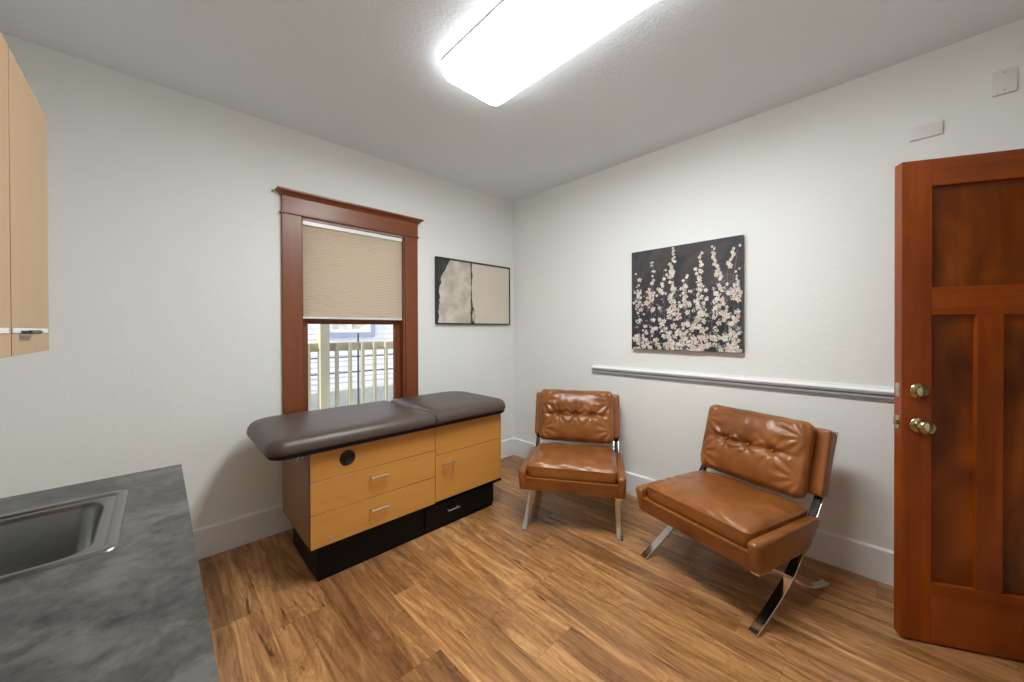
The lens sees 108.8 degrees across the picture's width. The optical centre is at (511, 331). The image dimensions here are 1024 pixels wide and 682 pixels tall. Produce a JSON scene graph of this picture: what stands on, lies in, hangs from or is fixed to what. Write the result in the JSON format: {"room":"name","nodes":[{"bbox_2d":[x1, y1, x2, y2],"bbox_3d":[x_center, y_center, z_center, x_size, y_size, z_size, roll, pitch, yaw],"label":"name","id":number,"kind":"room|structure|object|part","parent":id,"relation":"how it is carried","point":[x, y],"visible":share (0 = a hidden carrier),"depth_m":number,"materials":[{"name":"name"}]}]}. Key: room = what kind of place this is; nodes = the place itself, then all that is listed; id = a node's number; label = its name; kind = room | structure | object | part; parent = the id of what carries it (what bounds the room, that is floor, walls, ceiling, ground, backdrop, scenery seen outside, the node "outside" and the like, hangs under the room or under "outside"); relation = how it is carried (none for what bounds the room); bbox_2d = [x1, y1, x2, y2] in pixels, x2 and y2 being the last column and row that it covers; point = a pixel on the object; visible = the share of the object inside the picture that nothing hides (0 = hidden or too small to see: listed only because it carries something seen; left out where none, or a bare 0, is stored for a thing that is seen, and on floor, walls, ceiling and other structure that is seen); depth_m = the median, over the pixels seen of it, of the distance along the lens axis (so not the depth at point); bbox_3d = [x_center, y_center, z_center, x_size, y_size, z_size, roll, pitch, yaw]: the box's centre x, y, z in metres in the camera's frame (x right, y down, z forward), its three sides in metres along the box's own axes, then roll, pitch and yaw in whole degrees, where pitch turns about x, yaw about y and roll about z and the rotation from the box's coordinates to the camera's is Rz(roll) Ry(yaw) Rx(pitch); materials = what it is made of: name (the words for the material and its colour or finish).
{"room":"examination room","nodes":[
{"label":"examination room","id":0,"kind":"room"},
{"bbox_2d":[0,33,513,529],"bbox_3d":[-1.210,0.036,2.790,3.550,2.766,0.160,-1,0,-44],"label":"wall","id":1,"kind":"structure","parent":0,"point":[165,274],"depth_m":2.05,"materials":[{"name":"paint"}]},
{"bbox_2d":[275,186,423,414],"bbox_3d":[-1.184,-0.064,2.769,1.047,1.726,0.226,-1,0,-44],"label":"window","id":2,"kind":"structure","parent":1,"relation":"in","point":[295,204],"depth_m":2.56,"materials":[{"name":"brown wood"}]},
{"bbox_3d":[-1.456,-0.038,2.427,0.115,1.478,0.022,-1,0,-44],"label":"casing","id":3,"kind":"part","parent":2,"relation":"part of","materials":[{"name":"brown wood"}]},
{"bbox_3d":[-1.144,-0.834,2.719,1.002,0.118,0.032,-1,0,-44],"label":"head casing","id":4,"kind":"part","parent":2,"relation":"part of","materials":[{"name":"brown wood"}]},
{"bbox_3d":[-1.203,0.285,2.792,0.733,0.763,0.032,-1,0,-44],"label":"sash","id":5,"kind":"part","parent":2,"relation":"part of","materials":[{"name":"brown wood"}]},
{"bbox_2d":[302,220,401,319],"bbox_3d":[-1.164,-0.423,2.740,0.726,0.664,0.036,-1,0,-44],"label":"window shade","id":6,"kind":"object","parent":2,"relation":"attached to","point":[351,274],"visible":0.89,"depth_m":2.70,"materials":[{"name":"fabric"}]},
{"bbox_3d":[-1.165,-0.741,2.738,0.726,0.028,0.036,-1,0,-44],"label":"head rail","id":7,"kind":"part","parent":6,"relation":"part of","materials":[{"name":"white metal"}]},
{"bbox_3d":[-1.163,-0.098,2.741,0.726,0.013,0.028,-1,0,-44],"label":"rail","id":8,"kind":"part","parent":6,"relation":"part of","materials":[{"name":"white paint"}]},
{"bbox_3d":[-0.832,-0.043,3.029,0.113,1.478,0.022,-1,0,-44],"label":"casing","id":9,"kind":"part","parent":2,"relation":"part of","materials":[{"name":"brown wood"}]},
{"bbox_2d":[193,438,513,559],"bbox_3d":[-1.145,1.212,2.733,3.250,0.174,0.018,-1,0,-44],"label":"baseboard","id":10,"kind":"structure","parent":1,"relation":"attached to","point":[216,538],"depth_m":2.24,"materials":[{"name":"white paint"}]},
{"bbox_2d":[435,256,509,324],"bbox_3d":[-0.346,-0.363,3.492,0.885,0.590,0.026,-1,0,-44],"label":"picture","id":11,"kind":"object","parent":1,"relation":"attached to","point":[466,292],"visible":1,"depth_m":3.45,"materials":[{"name":"grey paint"}]},
{"bbox_2d":[0,0,1023,202],"bbox_3d":[0.088,-1.404,1.434,3.550,0.120,3.910,-1,0,-44],"label":"ceiling","id":12,"kind":"structure","parent":0,"point":[364,76],"depth_m":1.82,"materials":[{"name":"white paint"}]},
{"bbox_2d":[442,0,656,105],"bbox_3d":[0.194,-1.302,1.521,0.387,0.086,1.224,-1,0,-44],"label":"ceiling lamp","id":13,"kind":"object","parent":12,"relation":"attached to","point":[519,42],"visible":1,"depth_m":1.59,"materials":[{"name":"white paint"}]},
{"bbox_2d":[198,455,1023,681],"bbox_3d":[0.153,1.362,1.392,3.550,0.120,3.750,-1,0,-44],"label":"floor","id":14,"kind":"structure","parent":0,"point":[479,596],"depth_m":1.70,"materials":[{"name":"brown wood"}]},
{"bbox_2d":[247,391,504,581],"bbox_3d":[-0.794,0.900,2.457,1.551,0.798,0.684,-1,0,-44],"label":"exam table","id":15,"kind":"object","parent":14,"relation":"on","point":[362,482],"visible":1,"depth_m":2.14,"materials":[{"name":"laminate"}]},
{"bbox_2d":[247,400,435,456],"bbox_3d":[-1.030,0.544,2.228,0.898,0.082,0.684,-1,0,-44],"label":"cushion","id":16,"kind":"object","parent":15,"relation":"on","point":[300,434],"depth_m":2.02,"materials":[{"name":"brown leather"}]},
{"bbox_3d":[-0.759,0.682,2.099,0.725,0.155,0.018,-1,0,-44],"label":"panel","id":17,"kind":"part","parent":15,"relation":"part of","materials":[{"name":"laminate"}]},
{"bbox_3d":[-0.758,1.017,2.101,0.725,0.170,0.018,-1,0,-44],"label":"drawer","id":18,"kind":"part","parent":15,"relation":"part of","materials":[{"name":"laminate"}]},
{"bbox_3d":[-0.759,0.846,2.100,0.725,0.167,0.018,-1,0,-44],"label":"drawer","id":19,"kind":"part","parent":15,"relation":"part of","materials":[{"name":"laminate"}]},
{"bbox_3d":[-0.749,0.996,2.075,0.103,0.009,0.036,-1,0,-44],"label":"handle","id":20,"kind":"part","parent":15,"relation":"part of","materials":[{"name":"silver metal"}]},
{"bbox_3d":[-0.750,0.814,2.074,0.103,0.009,0.036,-1,0,-44],"label":"handle","id":21,"kind":"part","parent":15,"relation":"part of","materials":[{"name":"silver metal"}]},
{"bbox_2d":[390,391,504,423],"bbox_3d":[-0.471,0.539,2.768,0.650,0.082,0.684,-1,0,-44],"label":"cushion","id":22,"kind":"object","parent":15,"relation":"on","point":[449,407],"depth_m":2.59,"materials":[{"name":"brown leather"}]},
{"bbox_3d":[-0.348,1.194,2.535,0.570,0.137,0.015,-1,0,-44],"label":"step drawer","id":23,"kind":"part","parent":15,"relation":"part of","materials":[{"name":"black laminate"}]},
{"bbox_3d":[-0.292,0.696,2.551,0.568,0.192,0.018,-1,0,-44],"label":"panel","id":24,"kind":"part","parent":15,"relation":"part of","materials":[{"name":"laminate"}]},
{"bbox_3d":[-0.291,0.944,2.552,0.568,0.297,0.018,-1,0,-44],"label":"cabinet door","id":25,"kind":"part","parent":15,"relation":"part of","materials":[{"name":"laminate"}]},
{"bbox_2d":[518,389,625,542],"bbox_3d":[0.454,0.877,2.660,0.670,0.835,0.766,0,0,13],"label":"lounge chair","id":26,"kind":"object","parent":14,"relation":"on","point":[561,415],"visible":1,"depth_m":2.60,"materials":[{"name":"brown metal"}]},
{"bbox_3d":[0.166,0.906,2.744,0.040,0.778,0.736,0,0,13],"label":"leg","id":27,"kind":"part","parent":26,"relation":"part of","materials":[{"name":"silver metal"}]},
{"bbox_3d":[0.428,0.959,2.552,0.670,0.146,0.542,0,0,13],"label":"seat frame","id":28,"kind":"part","parent":26,"relation":"part of","materials":[{"name":"leather"}]},
{"bbox_2d":[527,442,617,483],"bbox_3d":[0.430,0.898,2.567,0.582,0.130,0.522,0,0,13],"label":"seat cushion","id":29,"kind":"object","parent":26,"relation":"on","point":[551,462],"depth_m":2.37,"materials":[{"name":"leather"}]},
{"bbox_2d":[539,389,613,443],"bbox_3d":[0.495,0.648,2.832,0.559,0.380,0.195,0,0,13],"label":"cushion","id":30,"kind":"object","parent":26,"relation":"on","point":[564,415],"depth_m":2.78,"materials":[{"name":"leather"}]},
{"bbox_3d":[0.516,0.662,2.922,0.655,0.337,0.172,0,0,13],"label":"backrest","id":31,"kind":"part","parent":26,"relation":"part of","materials":[{"name":"leather"}]},
{"bbox_3d":[0.748,0.905,2.605,0.040,0.778,0.736,0,0,13],"label":"leg","id":32,"kind":"part","parent":26,"relation":"part of","materials":[{"name":"silver metal"}]},
{"bbox_2d":[636,404,838,637],"bbox_3d":[1.201,0.877,1.996,0.766,0.836,0.670,0,0,-28],"label":"lounge chair","id":33,"kind":"object","parent":14,"relation":"on","point":[760,531],"visible":1,"depth_m":1.85,"materials":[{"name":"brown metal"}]},
{"bbox_3d":[1.075,0.905,2.268,0.736,0.778,0.040,0,0,-28],"label":"leg","id":34,"kind":"part","parent":33,"relation":"part of","materials":[{"name":"silver metal"}]},
{"bbox_2d":[647,470,807,547],"bbox_3d":[1.116,0.899,1.952,0.523,0.131,0.580,0,0,-28],"label":"seat cushion","id":35,"kind":"object","parent":33,"relation":"on","point":[728,512],"depth_m":1.82,"materials":[{"name":"leather"}]},
{"bbox_3d":[1.102,0.961,1.944,0.542,0.146,0.670,0,0,-28],"label":"seat frame","id":36,"kind":"part","parent":33,"relation":"part of","materials":[{"name":"leather"}]},
{"bbox_2d":[701,404,815,498],"bbox_3d":[1.357,0.649,2.078,0.196,0.381,0.558,0,0,-28],"label":"cushion","id":37,"kind":"object","parent":33,"relation":"on","point":[772,452],"depth_m":1.97,"materials":[{"name":"leather"}]},
{"bbox_3d":[1.440,0.663,2.121,0.172,0.337,0.655,0,0,-28],"label":"backrest","id":38,"kind":"part","parent":33,"relation":"part of","materials":[{"name":"leather"}]},
{"bbox_3d":[1.325,1.161,1.726,0.631,0.258,0.038,0,0,-28],"label":"leg","id":39,"kind":"part","parent":33,"relation":"part of","materials":[{"name":"silver metal"}]},
{"bbox_3d":[1.354,0.907,1.739,0.736,0.778,0.040,0,0,-28],"label":"leg","id":40,"kind":"part","parent":33,"relation":"part of","materials":[{"name":"silver metal"}]},
{"bbox_3d":[-0.600,0.900,0.267,0.608,0.821,2.080,-1,0,-44],"label":"base cabinet","id":41,"kind":"object","parent":14,"relation":"on","visible":0},
{"bbox_2d":[0,464,219,681],"bbox_3d":[-0.608,0.469,0.272,0.611,0.038,2.100,-1,0,-44],"label":"countertop","id":42,"kind":"structure","parent":41,"relation":"on","point":[136,610],"depth_m":0.60,"materials":[{"name":"stone"}]},
{"bbox_2d":[0,490,128,582],"bbox_3d":[-1.090,0.523,0.763,0.390,0.158,0.400,-1,0,-44],"label":"sink","id":43,"kind":"object","parent":42,"relation":"in","point":[38,539],"visible":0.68,"depth_m":0.90,"materials":[{"name":"silver metal"}]},
{"bbox_2d":[513,18,1023,550],"bbox_3d":[1.371,0.028,2.565,0.150,2.766,3.750,-1,0,-44],"label":"wall","id":44,"kind":"structure","parent":0,"point":[808,183],"depth_m":2.21,"materials":[{"name":"paint"}]},
{"bbox_2d":[632,235,743,352],"bbox_3d":[1.205,-0.240,2.595,0.037,0.748,0.757,-1,0,-44],"label":"painting","id":45,"kind":"object","parent":44,"relation":"attached to","point":[686,297],"visible":1,"depth_m":2.54,"materials":[{"name":"fabric"}]},
{"bbox_2d":[513,437,893,586],"bbox_3d":[1.262,1.205,2.568,0.018,0.174,3.600,-1,0,-44],"label":"baseboard","id":46,"kind":"structure","parent":44,"relation":"attached to","point":[864,559],"depth_m":1.99,"materials":[{"name":"white paint"}]},
{"bbox_2d":[592,364,893,401],"bbox_3d":[1.530,0.317,2.278,0.024,0.074,2.415,-1,0,-44],"label":"trim","id":47,"kind":"structure","parent":44,"relation":"attached to","point":[872,392],"depth_m":2.26,"materials":[{"name":"grey paint"}]},
{"bbox_2d":[910,120,942,141],"bbox_3d":[2.010,-0.973,1.779,0.012,0.062,0.107,-1,0,-44],"label":"cover plate","id":48,"kind":"object","parent":44,"relation":"attached to","point":[936,128],"visible":1,"depth_m":1.77,"materials":[{"name":"plastic"}]},
{"bbox_2d":[893,149,1023,660],"bbox_3d":[2.008,0.287,1.450,0.787,1.996,0.187,0,0,18],"label":"door","id":49,"kind":"structure","parent":44,"relation":"in","point":[958,421],"depth_m":1.49,"materials":[{"name":"brown wood"}]},
{"bbox_3d":[1.639,0.385,1.565,0.014,0.058,0.025,0,0,18],"label":"latch plate","id":50,"kind":"part","parent":49,"relation":"part of","materials":[{"name":"gold metal"}]},
{"bbox_3d":[1.643,0.247,1.563,0.004,0.058,0.025,0,0,18],"label":"bolt plate","id":51,"kind":"part","parent":49,"relation":"part of","materials":[{"name":"silver metal"}]},
{"bbox_3d":[1.681,0.388,1.494,0.068,0.068,0.064,0,0,18],"label":"knob","id":52,"kind":"part","parent":49,"relation":"part of","materials":[{"name":"gold metal"}]},
{"bbox_3d":[1.802,0.484,1.512,0.146,1.122,0.015,0,0,18],"label":"panel","id":53,"kind":"part","parent":49,"relation":"part of","materials":[{"name":"brown wood"}]},
{"bbox_3d":[2.010,1.161,1.448,0.568,0.248,0.047,0,0,18],"label":"rail","id":54,"kind":"part","parent":49,"relation":"part of","materials":[{"name":"brown wood"}]},
{"bbox_3d":[2.003,-0.655,1.438,0.568,0.111,0.047,0,0,18],"label":"rail","id":55,"kind":"part","parent":49,"relation":"part of","materials":[{"name":"brown wood"}]},
{"bbox_3d":[2.005,-0.127,1.441,0.568,0.115,0.047,0,0,18],"label":"rail","id":56,"kind":"part","parent":49,"relation":"part of","materials":[{"name":"brown wood"}]},
{"bbox_3d":[2.004,-0.392,1.440,0.582,0.427,0.015,0,0,18],"label":"panel","id":57,"kind":"part","parent":49,"relation":"part of","materials":[{"name":"brown wood"}]},
{"bbox_3d":[2.007,0.484,1.444,0.146,1.122,0.015,0,0,18],"label":"panel","id":58,"kind":"part","parent":49,"relation":"part of","materials":[{"name":"brown wood"}]},
{"bbox_2d":[992,66,1016,96],"bbox_3d":[2.167,-1.101,1.613,0.014,0.106,0.066,-1,0,-44],"label":"cover plate","id":59,"kind":"object","parent":44,"relation":"attached to","point":[1004,81],"visible":1,"depth_m":1.61,"materials":[{"name":"plastic"}]},
{"bbox_3d":[-1.074,0.049,0.203,0.150,2.766,3.750,-1,0,-44],"label":"wall","id":60,"kind":"structure","parent":0,"visible":0},
{"bbox_2d":[0,31,48,357],"bbox_3d":[-0.907,-0.273,0.391,0.354,0.653,1.489,-1,0,-44],"label":"upper cabinet","id":61,"kind":"object","parent":60,"relation":"attached to","point":[24,300],"visible":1,"depth_m":0.83,"materials":[{"name":"brown wood"}]},
{"bbox_3d":[-0.932,-0.274,0.629,0.018,0.653,0.368,-1,0,-44],"label":"door","id":62,"kind":"part","parent":61,"relation":"part of","materials":[{"name":"brown wood"}]},
{"bbox_3d":[-1.122,0.001,0.856,0.020,0.009,0.100,-1,0,-44],"label":"handle","id":63,"kind":"part","parent":61,"relation":"part of","materials":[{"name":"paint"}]},
{"label":"outside","id":64,"kind":"structure","parent":0,"visible":0},
{"bbox_3d":[-7.588,1.913,17.504,36.000,0.150,29.820,-1,0,-44],"label":"ground","id":65,"kind":"structure","parent":64,"visible":0},
{"bbox_2d":[308,324,392,390],"bbox_3d":[-4.465,-1.175,9.377,17.000,6.095,3.560,0,0,-40],"label":"neighbor house","id":66,"kind":"structure","parent":65,"relation":"on","point":[338,332],"depth_m":7.98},
{"bbox_3d":[-3.488,-0.657,7.908,0.840,1.330,0.030,0,0,-40],"label":"sash","id":67,"kind":"part","parent":66,"relation":"part of","materials":[{"name":"white"}]},
{"bbox_3d":[-3.495,-0.657,7.915,0.760,1.250,0.010,0,0,-40],"label":"pane","id":68,"kind":"part","parent":66,"relation":"part of","materials":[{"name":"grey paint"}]},
{"bbox_2d":[311,382,392,410],"bbox_3d":[-1.925,1.462,8.040,13.000,0.820,0.300,-1,0,-44],"label":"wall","id":69,"kind":"structure","parent":65,"relation":"on","point":[343,392],"depth_m":6.86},
{"bbox_2d":[311,333,392,403],"bbox_3d":[-2.391,0.952,6.546,5.700,1.860,0.026,-1,0,-44],"label":"metal handrail","id":70,"kind":"object","parent":65,"relation":"on","point":[357,356],"visible":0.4,"depth_m":6.29,"materials":[{"name":"metal"}]},
{"bbox_3d":[-2.392,0.682,6.545,5.700,0.020,0.024,-1,0,-44],"label":"rail","id":71,"kind":"part","parent":70,"relation":"part of","materials":[{"name":"metal"}]},
{"bbox_3d":[-2.393,0.422,6.543,5.700,0.020,0.024,-1,0,-44],"label":"rail","id":72,"kind":"part","parent":70,"relation":"part of","materials":[{"name":"metal"}]},
{"bbox_3d":[-2.643,0.954,6.303,0.026,1.860,0.026,-1,0,-44],"label":"post","id":73,"kind":"part","parent":70,"relation":"part of","materials":[{"name":"metal"}]},
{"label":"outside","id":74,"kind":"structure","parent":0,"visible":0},
{"bbox_3d":[-1.180,1.469,3.671,7.000,0.150,1.020,-1,0,-44],"label":"floor","id":75,"kind":"structure","parent":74,"visible":0},
{"bbox_2d":[317,324,329,409],"bbox_3d":[-1.797,-0.028,3.492,0.106,2.850,0.106,-1,0,-44],"label":"porch post","id":76,"kind":"object","parent":75,"relation":"on","point":[323,330],"visible":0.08,"depth_m":3.46,"materials":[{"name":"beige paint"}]},
{"bbox_2d":[308,341,392,410],"bbox_3d":[-1.541,0.749,3.751,4.000,1.289,0.071,-1,0,-44],"label":"porch railing","id":77,"kind":"object","parent":75,"relation":"on","point":[338,346],"visible":0.13,"depth_m":3.71,"materials":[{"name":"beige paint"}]},
{"bbox_3d":[-2.419,0.153,2.926,1.598,0.082,0.035,-1,0,-44],"label":"rail","id":78,"kind":"part","parent":77,"relation":"part of","materials":[{"name":"beige paint"}]},
{"bbox_3d":[-0.950,0.140,4.346,2.316,0.082,0.035,-1,0,-44],"label":"rail","id":79,"kind":"part","parent":77,"relation":"part of","materials":[{"name":"beige paint"}]}
]}

